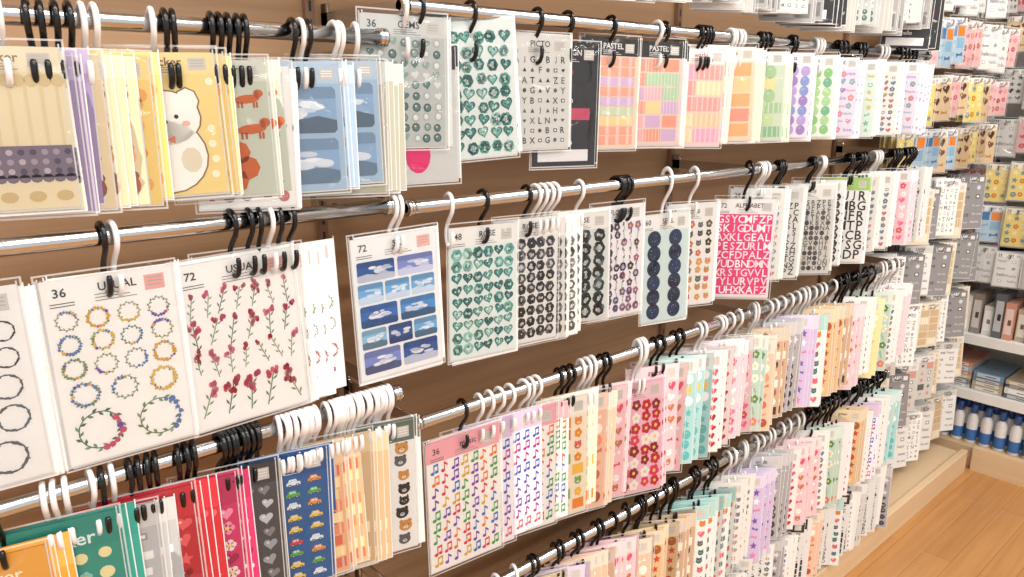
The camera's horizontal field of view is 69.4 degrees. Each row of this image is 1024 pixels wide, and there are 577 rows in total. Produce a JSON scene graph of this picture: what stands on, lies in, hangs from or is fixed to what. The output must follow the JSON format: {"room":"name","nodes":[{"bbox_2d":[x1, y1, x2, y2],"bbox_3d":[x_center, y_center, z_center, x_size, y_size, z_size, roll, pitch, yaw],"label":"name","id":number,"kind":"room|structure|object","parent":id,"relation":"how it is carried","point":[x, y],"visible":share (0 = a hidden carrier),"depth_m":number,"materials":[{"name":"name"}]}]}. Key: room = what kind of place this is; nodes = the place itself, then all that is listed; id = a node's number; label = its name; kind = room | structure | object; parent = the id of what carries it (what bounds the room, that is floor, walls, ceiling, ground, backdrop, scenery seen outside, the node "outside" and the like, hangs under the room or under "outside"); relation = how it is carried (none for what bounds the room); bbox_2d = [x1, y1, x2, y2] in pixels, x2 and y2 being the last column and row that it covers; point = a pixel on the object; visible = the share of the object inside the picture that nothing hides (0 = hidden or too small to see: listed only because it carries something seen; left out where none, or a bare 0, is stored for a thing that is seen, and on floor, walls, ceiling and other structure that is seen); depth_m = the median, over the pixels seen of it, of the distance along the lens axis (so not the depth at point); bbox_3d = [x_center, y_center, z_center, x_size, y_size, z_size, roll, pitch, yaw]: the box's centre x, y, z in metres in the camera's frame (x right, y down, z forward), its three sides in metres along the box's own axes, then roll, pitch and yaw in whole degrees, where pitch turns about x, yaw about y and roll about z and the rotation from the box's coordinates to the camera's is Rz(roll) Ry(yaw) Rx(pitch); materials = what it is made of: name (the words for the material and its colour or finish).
{"room":"shop","nodes":[
{"label":"shop","id":0,"kind":"room"},
{"bbox_2d":[0,0,1007,576],"bbox_3d":[0.378,-0.439,1.642,5.200,2.700,0.030,-12,19,-39],"label":"wall","id":1,"kind":"structure","parent":0,"point":[435,388],"depth_m":1.33,"materials":[{"name":"brown wood"}]},
{"bbox_2d":[302,0,349,576],"bbox_3d":[-0.284,-0.087,1.110,0.014,2.120,0.009,-12,19,-39],"label":"upright","id":2,"kind":"object","parent":1,"relation":"attached to","point":[308,8],"visible":0.09,"depth_m":1.10,"materials":[{"name":"metal"}]},
{"bbox_2d":[649,2,682,514],"bbox_3d":[0.350,-0.223,1.644,0.014,2.120,0.009,-12,19,-39],"label":"upright","id":3,"kind":"object","parent":1,"relation":"attached to","point":[678,6],"visible":0.12,"depth_m":1.62,"materials":[{"name":"metal"}]},
{"bbox_2d":[354,369,889,576],"bbox_3d":[0.402,0.358,1.679,1.595,0.055,0.219,-12,19,-39],"label":"rail","id":4,"kind":"object","parent":3,"relation":"attached to","point":[545,556],"visible":0.54,"depth_m":1.44,"materials":[{"name":"silver metal"}]},
{"bbox_2d":[491,370,902,576],"bbox_3d":[0.458,0.503,1.629,1.649,0.306,0.101,-12,19,-39],"label":"sheets","id":5,"kind":"object","parent":4,"relation":"hanging from","point":[728,518],"visible":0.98,"depth_m":1.67,"materials":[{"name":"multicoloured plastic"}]},
{"bbox_2d":[343,255,904,430],"bbox_3d":[0.402,0.048,1.600,1.595,0.055,0.219,-12,19,-39],"label":"rail","id":6,"kind":"object","parent":3,"relation":"attached to","point":[426,420],"visible":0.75,"depth_m":1.27,"materials":[{"name":"silver metal"}]},
{"bbox_2d":[424,398,503,574],"bbox_3d":[-0.068,0.289,1.107,0.145,0.272,0.031,-12,19,-39],"label":"packs","id":7,"kind":"object","parent":6,"relation":"hanging from","point":[464,475],"visible":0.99,"depth_m":1.11,"materials":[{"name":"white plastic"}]},
{"bbox_2d":[441,383,542,542],"bbox_3d":[-0.027,0.280,1.141,0.188,0.269,0.032,-12,19,-39],"label":"packs","id":8,"kind":"object","parent":6,"relation":"hanging from","point":[522,443],"visible":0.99,"depth_m":1.17,"materials":[{"name":"white plastic"}]},
{"bbox_2d":[497,374,568,530],"bbox_3d":[0.026,0.269,1.186,0.160,0.271,0.032,-12,19,-39],"label":"packs","id":9,"kind":"object","parent":6,"relation":"hanging from","point":[555,418],"visible":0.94,"depth_m":1.21,"materials":[{"name":"white plastic"}]},
{"bbox_2d":[534,363,598,514],"bbox_3d":[0.085,0.260,1.235,0.144,0.277,0.033,-12,19,-39],"label":"packs","id":10,"kind":"object","parent":6,"relation":"hanging from","point":[583,419],"visible":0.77,"depth_m":1.25,"materials":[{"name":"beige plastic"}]},
{"bbox_2d":[575,354,617,511],"bbox_3d":[0.121,0.254,1.266,0.144,0.288,0.034,-12,19,-39],"label":"packs","id":11,"kind":"object","parent":6,"relation":"hanging from","point":[607,401],"visible":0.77,"depth_m":1.29,"materials":[{"name":"paper"}]},
{"bbox_2d":[579,351,631,497],"bbox_3d":[0.155,0.248,1.294,0.132,0.284,0.034,-12,19,-39],"label":"packs","id":12,"kind":"object","parent":6,"relation":"hanging from","point":[619,482],"visible":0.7,"depth_m":1.31,"materials":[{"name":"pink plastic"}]},
{"bbox_2d":[614,336,668,497],"bbox_3d":[0.231,0.238,1.361,0.137,0.311,0.035,-8,17,-30],"label":"packs","id":13,"kind":"object","parent":6,"relation":"hanging from","point":[647,450],"visible":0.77,"depth_m":1.37,"materials":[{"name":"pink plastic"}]},
{"bbox_2d":[625,258,913,471],"bbox_3d":[0.645,0.143,1.711,1.130,0.299,0.104,-12,19,-39],"label":"sheets","id":14,"kind":"object","parent":6,"relation":"hanging from","point":[720,388],"visible":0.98,"depth_m":1.62,"materials":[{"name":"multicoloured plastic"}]},
{"bbox_2d":[332,142,919,216],"bbox_3d":[0.402,-0.243,1.526,1.595,0.055,0.219,-12,19,-39],"label":"rail","id":15,"kind":"object","parent":3,"relation":"attached to","point":[713,170],"visible":0.66,"depth_m":1.25,"materials":[{"name":"silver metal"}]},
{"bbox_2d":[447,188,517,365],"bbox_3d":[-0.040,-0.018,1.054,0.124,0.250,0.032,-12,19,-39],"label":"packs","id":16,"kind":"object","parent":15,"relation":"hanging from","point":[482,259],"visible":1,"depth_m":1.06,"materials":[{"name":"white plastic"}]},
{"bbox_2d":[493,184,558,343],"bbox_3d":[0.021,-0.034,1.104,0.120,0.244,0.031,-12,19,-39],"label":"packs","id":17,"kind":"object","parent":15,"relation":"hanging from","point":[537,256],"visible":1,"depth_m":1.12,"materials":[{"name":"plastic"}]},
{"bbox_2d":[518,181,582,346],"bbox_3d":[0.047,-0.036,1.127,0.156,0.251,0.032,-12,19,-39],"label":"packs","id":18,"kind":"object","parent":15,"relation":"hanging from","point":[570,232],"visible":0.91,"depth_m":1.15,"materials":[{"name":"white plastic"}]},
{"bbox_2d":[551,179,610,321],"bbox_3d":[0.106,-0.056,1.173,0.123,0.234,0.031,-5,15,-18],"label":"packs","id":19,"kind":"object","parent":15,"relation":"hanging from","point":[595,223],"visible":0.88,"depth_m":1.19,"materials":[{"name":"white paper"}]},
{"bbox_2d":[588,175,644,321],"bbox_3d":[0.176,-0.068,1.235,0.126,0.243,0.031,-12,19,-39],"label":"packs","id":20,"kind":"object","parent":15,"relation":"hanging from","point":[626,238],"visible":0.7,"depth_m":1.25,"materials":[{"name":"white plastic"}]},
{"bbox_2d":[609,174,634,222],"bbox_3d":[0.178,-0.148,1.216,0.035,0.079,0.031,12,18,39],"label":"hooks","id":21,"kind":"object","parent":15,"relation":"hanging from","point":[629,181],"visible":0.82,"depth_m":1.21,"materials":[{"name":"black plastic"}]},
{"bbox_2d":[639,166,690,325],"bbox_3d":[0.274,-0.074,1.318,0.113,0.285,0.030,-4,15,-14],"label":"packs","id":22,"kind":"object","parent":15,"relation":"hanging from","point":[666,235],"visible":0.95,"depth_m":1.33,"materials":[{"name":"white paper"}]},
{"bbox_2d":[667,166,720,305],"bbox_3d":[0.333,-0.093,1.366,0.121,0.265,0.031,-3,15,-11],"label":"packs","id":23,"kind":"object","parent":15,"relation":"hanging from","point":[705,216],"visible":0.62,"depth_m":1.38,"materials":[{"name":"white paper"}]},
{"bbox_2d":[715,160,777,298],"bbox_3d":[0.464,-0.115,1.482,0.129,0.283,0.028,2,14,9],"label":"packs","id":24,"kind":"object","parent":15,"relation":"hanging from","point":[746,226],"visible":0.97,"depth_m":1.49,"materials":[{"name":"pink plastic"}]},
{"bbox_2d":[730,161,791,279],"bbox_3d":[0.500,-0.136,1.509,0.136,0.246,0.043,-2,14,-10],"label":"packs","id":25,"kind":"object","parent":15,"relation":"hanging from","point":[783,195],"visible":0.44,"depth_m":1.50,"materials":[{"name":"paper"}]},
{"bbox_2d":[748,159,808,277],"bbox_3d":[0.551,-0.143,1.553,0.134,0.253,0.042,-3,15,-12],"label":"packs","id":26,"kind":"object","parent":15,"relation":"hanging from","point":[799,194],"visible":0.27,"depth_m":1.55,"materials":[{"name":"paper"}]},
{"bbox_2d":[785,156,837,273],"bbox_3d":[0.656,-0.159,1.640,0.128,0.265,0.036,3,15,10],"label":"packs","id":27,"kind":"object","parent":15,"relation":"hanging from","point":[819,224],"visible":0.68,"depth_m":1.64,"materials":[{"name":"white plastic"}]},
{"bbox_2d":[793,155,846,264],"bbox_3d":[0.686,-0.173,1.665,0.127,0.250,0.038,2,14,10],"label":"packs","id":28,"kind":"object","parent":15,"relation":"hanging from","point":[842,184],"visible":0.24,"depth_m":1.66,"materials":[{"name":"white plastic"}]},
{"bbox_2d":[822,152,872,263],"bbox_3d":[0.785,-0.187,1.750,0.123,0.266,0.037,3,15,13],"label":"packs","id":29,"kind":"object","parent":15,"relation":"hanging from","point":[859,189],"visible":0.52,"depth_m":1.75,"materials":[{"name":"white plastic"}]},
{"bbox_2d":[833,151,885,251],"bbox_3d":[0.832,-0.207,1.787,0.138,0.245,0.048,-2,14,-8],"label":"packs","id":30,"kind":"object","parent":15,"relation":"hanging from","point":[878,183],"visible":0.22,"depth_m":1.78,"materials":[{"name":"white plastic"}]},
{"bbox_2d":[851,150,899,248],"bbox_3d":[0.890,-0.219,1.838,0.141,0.247,0.049,-2,14,-7],"label":"packs","id":31,"kind":"object","parent":15,"relation":"hanging from","point":[891,185],"visible":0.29,"depth_m":1.83,"materials":[{"name":"plastic"}]},
{"bbox_2d":[867,148,918,243],"bbox_3d":[0.975,-0.237,1.907,0.151,0.246,0.059,-1,14,-6],"label":"packs","id":32,"kind":"object","parent":15,"relation":"hanging from","point":[908,180],"visible":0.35,"depth_m":1.90,"materials":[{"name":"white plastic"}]},
{"bbox_2d":[880,146,932,239],"bbox_3d":[1.037,-0.251,1.960,0.159,0.246,0.061,-2,14,-8],"label":"packs","id":33,"kind":"object","parent":15,"relation":"hanging from","point":[925,173],"visible":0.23,"depth_m":1.95,"materials":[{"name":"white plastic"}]},
{"bbox_2d":[320,0,932,60],"bbox_3d":[0.402,-0.479,1.466,1.595,0.055,0.219,-12,19,-39],"label":"rail","id":34,"kind":"object","parent":3,"relation":"attached to","point":[433,8],"visible":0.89,"depth_m":1.07,"materials":[{"name":"silver metal"}]},
{"bbox_2d":[358,0,452,148],"bbox_3d":[-0.130,-0.265,0.909,0.128,0.189,0.031,-12,19,-39],"label":"packs","id":35,"kind":"object","parent":34,"relation":"hanging from","point":[427,79],"visible":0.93,"depth_m":0.92,"materials":[{"name":"white plastic"}]},
{"bbox_2d":[406,0,460,184],"bbox_3d":[-0.115,-0.246,0.928,0.110,0.234,0.030,-5,15,-19],"label":"packs","id":36,"kind":"object","parent":34,"relation":"hanging from","point":[423,165],"visible":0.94,"depth_m":0.96,"materials":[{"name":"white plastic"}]},
{"bbox_2d":[430,0,521,160],"bbox_3d":[-0.046,-0.271,0.979,0.142,0.210,0.030,-5,15,-20],"label":"packs","id":37,"kind":"object","parent":34,"relation":"hanging from","point":[490,119],"visible":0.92,"depth_m":0.99,"materials":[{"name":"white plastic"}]},
{"bbox_2d":[516,6,572,150],"bbox_3d":[0.035,-0.295,1.050,0.125,0.200,0.031,-12,19,-39],"label":"packs","id":38,"kind":"object","parent":34,"relation":"hanging from","point":[543,59],"visible":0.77,"depth_m":1.06,"materials":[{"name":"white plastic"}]},
{"bbox_2d":[531,10,600,167],"bbox_3d":[0.079,-0.290,1.091,0.123,0.228,0.029,-5,15,-17],"label":"packs","id":39,"kind":"object","parent":34,"relation":"hanging from","point":[585,58],"visible":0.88,"depth_m":1.11,"materials":[{"name":"paper"}]},
{"bbox_2d":[580,14,641,149],"bbox_3d":[0.151,-0.316,1.149,0.122,0.206,0.032,-12,19,-39],"label":"packs","id":40,"kind":"object","parent":34,"relation":"hanging from","point":[620,57],"visible":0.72,"depth_m":1.16,"materials":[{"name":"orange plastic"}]},
{"bbox_2d":[636,19,689,148],"bbox_3d":[0.238,-0.335,1.222,0.129,0.206,0.033,-10,17,-34],"label":"packs","id":41,"kind":"object","parent":34,"relation":"hanging from","point":[662,102],"visible":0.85,"depth_m":1.23,"materials":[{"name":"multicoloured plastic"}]},
{"bbox_2d":[684,24,735,146],"bbox_3d":[0.329,-0.352,1.300,0.147,0.211,0.038,-8,16,-28],"label":"packs","id":42,"kind":"object","parent":34,"relation":"hanging from","point":[711,67],"visible":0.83,"depth_m":1.30,"materials":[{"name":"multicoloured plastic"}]},
{"bbox_2d":[725,27,766,143],"bbox_3d":[0.402,-0.370,1.360,0.149,0.207,0.042,-6,16,-23],"label":"packs","id":43,"kind":"object","parent":34,"relation":"hanging from","point":[745,119],"visible":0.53,"depth_m":1.36,"materials":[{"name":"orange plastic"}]},
{"bbox_2d":[735,31,793,144],"bbox_3d":[0.478,-0.384,1.424,0.146,0.211,0.041,-5,15,-20],"label":"packs","id":44,"kind":"object","parent":34,"relation":"hanging from","point":[776,109],"visible":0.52,"depth_m":1.43,"materials":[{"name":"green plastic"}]},
{"bbox_2d":[787,34,817,141],"bbox_3d":[0.555,-0.402,1.490,0.123,0.209,0.036,-5,15,-20],"label":"pack","id":45,"kind":"object","parent":34,"relation":"hanging from","point":[805,65],"visible":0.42,"depth_m":1.49,"materials":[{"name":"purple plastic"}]},
{"bbox_2d":[810,37,842,139],"bbox_3d":[0.629,-0.418,1.552,0.133,0.208,0.042,-4,15,-15],"label":"pack","id":46,"kind":"object","parent":34,"relation":"hanging from","point":[829,68],"visible":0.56,"depth_m":1.55,"materials":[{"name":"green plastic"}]},
{"bbox_2d":[834,39,867,138],"bbox_3d":[0.709,-0.435,1.620,0.142,0.210,0.047,-4,15,-15],"label":"packs","id":47,"kind":"object","parent":34,"relation":"hanging from","point":[853,76],"visible":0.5,"depth_m":1.62,"materials":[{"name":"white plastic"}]},
{"bbox_2d":[854,42,886,136],"bbox_3d":[0.779,-0.449,1.679,0.143,0.212,0.048,-3,15,-12],"label":"packs","id":48,"kind":"object","parent":34,"relation":"hanging from","point":[876,69],"visible":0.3,"depth_m":1.67,"materials":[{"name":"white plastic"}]},
{"bbox_2d":[875,44,907,134],"bbox_3d":[0.863,-0.467,1.749,0.146,0.211,0.050,-2,14,-10],"label":"packs","id":49,"kind":"object","parent":34,"relation":"hanging from","point":[896,72],"visible":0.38,"depth_m":1.74,"materials":[{"name":"plastic"}]},
{"bbox_2d":[893,46,934,134],"bbox_3d":[0.967,-0.488,1.834,0.168,0.212,0.084,-12,19,-39],"label":"packs","id":50,"kind":"object","parent":34,"relation":"hanging from","point":[919,78],"visible":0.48,"depth_m":1.82,"materials":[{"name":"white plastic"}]},
{"bbox_2d":[654,419,809,513],"bbox_3d":[0.402,0.582,1.736,1.595,0.055,0.219,-12,19,-39],"label":"rail","id":51,"kind":"object","parent":3,"relation":"attached to","point":[659,506],"visible":0.02,"depth_m":1.83,"materials":[{"name":"silver metal"}]},
{"bbox_2d":[725,464,892,576],"bbox_3d":[0.540,0.692,1.762,1.443,0.286,0.097,-12,18,-39],"label":"packs","id":52,"kind":"object","parent":51,"relation":"hanging from","point":[834,530],"visible":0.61,"depth_m":1.96,"materials":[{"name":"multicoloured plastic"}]},
{"bbox_3d":[0.402,-0.717,1.406,1.595,0.055,0.219,-12,19,-39],"label":"rail","id":53,"kind":"object","parent":3,"relation":"attached to","visible":0},
{"bbox_2d":[625,0,944,51],"bbox_3d":[0.442,-0.593,1.339,1.535,0.259,0.100,-12,19,-39],"label":"packs","id":54,"kind":"object","parent":53,"relation":"hanging from","point":[916,25],"visible":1,"depth_m":1.56,"materials":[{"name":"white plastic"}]},
{"bbox_2d":[857,173,986,468],"bbox_3d":[1.317,0.114,2.451,0.762,0.972,0.200,-12,19,-39],"label":"packs","id":55,"kind":"object","parent":1,"relation":"hanging from","point":[946,254],"visible":0.62,"depth_m":2.41,"materials":[{"name":"paper"}]},
{"bbox_2d":[872,0,1020,172],"bbox_3d":[1.319,-0.672,2.277,0.789,0.619,0.201,-12,19,-39],"label":"packs","id":56,"kind":"object","parent":1,"relation":"hanging from","point":[977,46],"visible":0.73,"depth_m":2.27,"materials":[{"name":"paper"}]},
{"bbox_3d":[-0.892,0.044,0.598,0.014,2.120,0.009,-12,19,-39],"label":"upright","id":57,"kind":"object","parent":1,"relation":"attached to","visible":0},
{"bbox_2d":[2,3,389,58],"bbox_3d":[-0.534,-0.242,0.687,0.845,0.055,0.219,-12,19,-39],"label":"rail","id":58,"kind":"object","parent":57,"relation":"attached to","point":[324,38],"visible":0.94,"depth_m":0.74,"materials":[{"name":"silver metal"}]},
{"bbox_2d":[0,44,87,216],"bbox_3d":[-0.452,-0.158,0.648,0.116,0.191,0.032,-12,19,-39],"label":"packs","id":59,"kind":"object","parent":58,"relation":"hanging from","point":[41,169],"visible":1,"depth_m":0.67,"materials":[{"name":"beige paper"}]},
{"bbox_2d":[0,0,105,217],"bbox_3d":[-0.439,-0.159,0.660,0.119,0.195,0.032,-12,19,-39],"label":"packs","id":60,"kind":"object","parent":58,"relation":"hanging from","point":[81,90],"visible":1,"depth_m":0.69,"materials":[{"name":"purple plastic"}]},
{"bbox_2d":[20,0,151,210],"bbox_3d":[-0.416,-0.164,0.679,0.135,0.194,0.033,-12,19,-39],"label":"packs","id":61,"kind":"object","parent":58,"relation":"hanging from","point":[125,183],"visible":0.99,"depth_m":0.70,"materials":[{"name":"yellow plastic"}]},
{"bbox_2d":[75,0,174,206],"bbox_3d":[-0.392,-0.169,0.699,0.116,0.194,0.032,-12,19,-39],"label":"packs","id":62,"kind":"object","parent":58,"relation":"hanging from","point":[149,78],"visible":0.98,"depth_m":0.72,"materials":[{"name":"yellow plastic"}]},
{"bbox_2d":[92,6,229,197],"bbox_3d":[-0.348,-0.180,0.735,0.115,0.189,0.033,-12,19,-39],"label":"packs","id":63,"kind":"object","parent":58,"relation":"hanging from","point":[192,111],"visible":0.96,"depth_m":0.75,"materials":[{"name":"plastic"}]},
{"bbox_2d":[109,7,243,197],"bbox_3d":[-0.338,-0.182,0.744,0.112,0.190,0.031,-12,19,-39],"label":"packs","id":64,"kind":"object","parent":58,"relation":"hanging from","point":[226,94],"visible":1,"depth_m":0.76,"materials":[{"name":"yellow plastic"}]},
{"bbox_2d":[177,10,291,201],"bbox_3d":[-0.300,-0.188,0.776,0.124,0.195,0.031,-12,19,-39],"label":"packs","id":65,"kind":"object","parent":58,"relation":"hanging from","point":[260,110],"visible":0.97,"depth_m":0.79,"materials":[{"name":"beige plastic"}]},
{"bbox_2d":[198,12,301,211],"bbox_3d":[-0.286,-0.185,0.790,0.116,0.208,0.032,-12,19,-39],"label":"packs","id":66,"kind":"object","parent":58,"relation":"hanging from","point":[293,198],"visible":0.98,"depth_m":0.81,"materials":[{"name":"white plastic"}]},
{"bbox_2d":[253,16,359,192],"bbox_3d":[-0.235,-0.202,0.831,0.122,0.195,0.033,-12,19,-39],"label":"packs","id":67,"kind":"object","parent":58,"relation":"hanging from","point":[329,160],"visible":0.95,"depth_m":0.84,"materials":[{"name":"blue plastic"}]},
{"bbox_2d":[288,20,383,183],"bbox_3d":[-0.203,-0.212,0.858,0.110,0.190,0.029,-4,15,-17],"label":"packs","id":68,"kind":"object","parent":58,"relation":"hanging from","point":[370,156],"visible":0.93,"depth_m":0.88,"materials":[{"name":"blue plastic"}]},
{"bbox_2d":[294,20,406,196],"bbox_3d":[-0.189,-0.208,0.871,0.134,0.203,0.032,-12,19,-39],"label":"packs","id":69,"kind":"object","parent":58,"relation":"hanging from","point":[390,75],"visible":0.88,"depth_m":0.89,"materials":[{"name":"white plastic"}]},
{"bbox_2d":[0,195,394,256],"bbox_3d":[-0.534,-0.047,0.737,0.845,0.055,0.219,-12,19,-39],"label":"rail","id":70,"kind":"object","parent":57,"relation":"attached to","point":[345,206],"visible":0.98,"depth_m":0.77,"materials":[{"name":"silver metal"}]},
{"bbox_2d":[0,281,70,490],"bbox_3d":[-0.496,0.075,0.668,0.141,0.250,0.032,-12,19,-39],"label":"packs","id":71,"kind":"object","parent":70,"relation":"hanging from","point":[32,440],"visible":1,"depth_m":0.70,"materials":[{"name":"plastic"}]},
{"bbox_2d":[36,219,199,468],"bbox_3d":[-0.398,0.053,0.751,0.134,0.249,0.032,-12,19,-39],"label":"sheet","id":72,"kind":"object","parent":70,"relation":"hanging from","point":[118,341],"visible":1,"depth_m":0.75,"materials":[{"name":"white paper"}]},
{"bbox_2d":[174,208,311,434],"bbox_3d":[-0.301,0.035,0.833,0.152,0.253,0.032,-12,19,-39],"label":"packs","id":73,"kind":"object","parent":70,"relation":"hanging from","point":[246,343],"visible":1,"depth_m":0.84,"materials":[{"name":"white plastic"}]},
{"bbox_2d":[191,207,346,409],"bbox_3d":[-0.273,0.027,0.856,0.177,0.249,0.032,-12,19,-39],"label":"packs","id":74,"kind":"object","parent":70,"relation":"hanging from","point":[314,261],"visible":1,"depth_m":0.90,"materials":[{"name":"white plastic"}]},
{"bbox_2d":[348,193,444,385],"bbox_3d":[-0.147,-0.002,0.961,0.143,0.245,0.033,-12,19,-39],"label":"packs","id":75,"kind":"object","parent":70,"relation":"hanging from","point":[396,275],"visible":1,"depth_m":0.96,"materials":[{"name":"white paper"}]},
{"bbox_2d":[0,360,403,518],"bbox_3d":[-0.534,0.196,0.799,0.845,0.055,0.219,-12,19,-39],"label":"rail","id":76,"kind":"object","parent":57,"relation":"attached to","point":[17,504],"visible":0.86,"depth_m":0.79,"materials":[{"name":"silver metal"}]},
{"bbox_2d":[0,524,77,576],"bbox_3d":[-0.500,0.318,0.724,0.138,0.247,0.034,-12,19,-39],"label":"packs","id":77,"kind":"object","parent":76,"relation":"hanging from","point":[35,557],"visible":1,"depth_m":0.73,"materials":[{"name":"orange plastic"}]},
{"bbox_2d":[0,474,145,576],"bbox_3d":[-0.457,0.302,0.760,0.141,0.233,0.032,-12,19,-39],"label":"packs","id":78,"kind":"object","parent":76,"relation":"hanging from","point":[119,553],"visible":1,"depth_m":0.76,"materials":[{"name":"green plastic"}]},
{"bbox_2d":[42,462,184,576],"bbox_3d":[-0.426,0.298,0.787,0.136,0.238,0.032,-12,19,-39],"label":"packs","id":79,"kind":"object","parent":76,"relation":"hanging from","point":[160,536],"visible":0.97,"depth_m":0.80,"materials":[{"name":"white plastic"}]},
{"bbox_2d":[73,449,229,576],"bbox_3d":[-0.394,0.288,0.812,0.148,0.232,0.034,-12,19,-39],"label":"packs","id":80,"kind":"object","parent":76,"relation":"hanging from","point":[200,523],"visible":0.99,"depth_m":0.82,"materials":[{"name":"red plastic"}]},
{"bbox_2d":[135,439,260,576],"bbox_3d":[-0.362,0.283,0.841,0.134,0.235,0.032,-12,19,-39],"label":"sheets","id":81,"kind":"object","parent":76,"relation":"hanging from","point":[237,509],"visible":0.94,"depth_m":0.86,"materials":[{"name":"pink paper"}]},
{"bbox_2d":[170,430,289,576],"bbox_3d":[-0.330,0.276,0.868,0.123,0.235,0.031,-12,19,-39],"label":"packs","id":82,"kind":"object","parent":76,"relation":"hanging from","point":[267,492],"visible":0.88,"depth_m":0.89,"materials":[{"name":"black plastic"}]},
{"bbox_2d":[211,420,262,489],"bbox_3d":[-0.317,0.196,0.864,0.056,0.079,0.039,-12,19,-39],"label":"hooks","id":83,"kind":"object","parent":76,"relation":"hanging from","point":[250,446],"visible":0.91,"depth_m":0.85,"materials":[{"name":"black plastic"}]},
{"bbox_2d":[231,415,336,576],"bbox_3d":[-0.280,0.268,0.911,0.129,0.241,0.031,-12,19,-39],"label":"packs","id":84,"kind":"object","parent":76,"relation":"hanging from","point":[309,494],"visible":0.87,"depth_m":0.93,"materials":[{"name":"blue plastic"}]},
{"bbox_2d":[277,404,318,472],"bbox_3d":[-0.260,0.184,0.911,0.055,0.079,0.045,-12,19,-39],"label":"hooks","id":85,"kind":"object","parent":76,"relation":"hanging from","point":[290,440],"visible":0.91,"depth_m":0.90,"materials":[{"name":"white plastic"}]},
{"bbox_2d":[262,404,369,572],"bbox_3d":[-0.255,0.263,0.932,0.145,0.242,0.032,-12,19,-39],"label":"packs","id":86,"kind":"object","parent":76,"relation":"hanging from","point":[351,533],"visible":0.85,"depth_m":0.96,"materials":[{"name":"orange paper"}]},
{"bbox_2d":[283,396,392,573],"bbox_3d":[-0.225,0.260,0.958,0.143,0.250,0.032,-12,19,-39],"label":"packs","id":87,"kind":"object","parent":76,"relation":"hanging from","point":[375,454],"visible":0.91,"depth_m":0.98,"materials":[{"name":"white plastic"}]},
{"bbox_2d":[331,383,395,455],"bbox_3d":[-0.195,0.170,0.965,0.088,0.078,0.042,-12,19,-39],"label":"hooks","id":88,"kind":"object","parent":76,"relation":"hanging from","point":[355,420],"visible":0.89,"depth_m":0.95,"materials":[{"name":"white plastic"}]},
{"bbox_2d":[346,387,424,551],"bbox_3d":[-0.178,0.251,0.997,0.122,0.250,0.032,-12,19,-39],"label":"packs","id":89,"kind":"object","parent":76,"relation":"hanging from","point":[406,482],"visible":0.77,"depth_m":1.02,"materials":[{"name":"white paper"}]},
{"bbox_2d":[844,465,1023,576],"bbox_3d":[1.148,1.239,0.525,6.000,0.001,3.800,-12,19,-39],"label":"floor","id":90,"kind":"structure","parent":0,"point":[974,527],"depth_m":2.32,"materials":[{"name":"brown wood"}]},
{"bbox_2d":[813,443,967,576],"bbox_3d":[0.123,0.927,1.572,3.885,0.088,0.243,-12,19,-39],"label":"plinth","id":91,"kind":"object","parent":90,"relation":"on","point":[914,485],"visible":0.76,"depth_m":2.47,"materials":[{"name":"brown wood"}]},
{"bbox_2d":[930,13,1023,486],"bbox_3d":[2.571,-0.232,1.843,0.460,2.200,2.610,-12,19,-39],"label":"corner shelf unit","id":92,"kind":"object","parent":90,"relation":"on","point":[1003,466],"visible":0.09,"depth_m":2.72,"materials":[{"name":"white paint"}]},
{"bbox_2d":[950,399,965,438],"bbox_3d":[1.705,0.496,2.821,0.037,0.154,0.037,-2,14,-7],"label":"bottle","id":93,"kind":"object","parent":92,"relation":"on","point":[959,425],"depth_m":2.81,"materials":[{"name":"white plastic"}]},
{"bbox_2d":[964,402,978,442],"bbox_3d":[1.736,0.505,2.787,0.037,0.154,0.037,-2,14,-7],"label":"bottle","id":94,"kind":"object","parent":92,"relation":"on","point":[971,419],"depth_m":2.78,"materials":[{"name":"white plastic"}]},
{"bbox_2d":[940,397,1023,458],"bbox_3d":[2.174,0.620,2.335,0.089,0.154,1.506,-12,19,-39],"label":"bottles","id":95,"kind":"object","parent":92,"relation":"on","point":[981,422],"visible":0.8,"depth_m":2.75,"materials":[{"name":"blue plastic"}]},
{"bbox_2d":[978,406,993,447],"bbox_3d":[1.767,0.514,2.753,0.037,0.154,0.037,4,15,15],"label":"bottle","id":96,"kind":"object","parent":92,"relation":"on","point":[985,424],"depth_m":2.75,"materials":[{"name":"white plastic"}]},
{"bbox_2d":[950,346,1023,401],"bbox_3d":[2.296,0.449,2.227,0.212,0.109,1.778,-12,19,-39],"label":"boxes","id":97,"kind":"object","parent":92,"relation":"on","point":[978,372],"visible":0.73,"depth_m":2.73},
{"bbox_2d":[959,0,1023,288],"bbox_3d":[2.208,-0.488,2.041,0.181,1.270,1.707,-12,19,-39],"label":"packs","id":98,"kind":"object","parent":92,"relation":"hanging from","point":[1003,225],"visible":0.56,"depth_m":2.58,"materials":[{"name":"paper"}]},
{"bbox_2d":[964,288,1023,342],"bbox_3d":[2.269,0.223,2.145,0.139,0.169,1.779,-12,19,-39],"label":"goods","id":99,"kind":"object","parent":92,"relation":"on","point":[1003,318],"visible":0.78,"depth_m":2.66},
{"bbox_2d":[992,410,1007,451],"bbox_3d":[1.798,0.523,2.718,0.037,0.154,0.037,-2,14,-7],"label":"bottle","id":100,"kind":"object","parent":92,"relation":"on","point":[999,428],"depth_m":2.71,"materials":[{"name":"white plastic"}]},
{"bbox_2d":[1006,414,1022,455],"bbox_3d":[1.829,0.531,2.684,0.037,0.154,0.037,-2,14,-7],"label":"bottle","id":101,"kind":"object","parent":92,"relation":"on","point":[1014,433],"depth_m":2.68,"materials":[{"name":"white plastic"}]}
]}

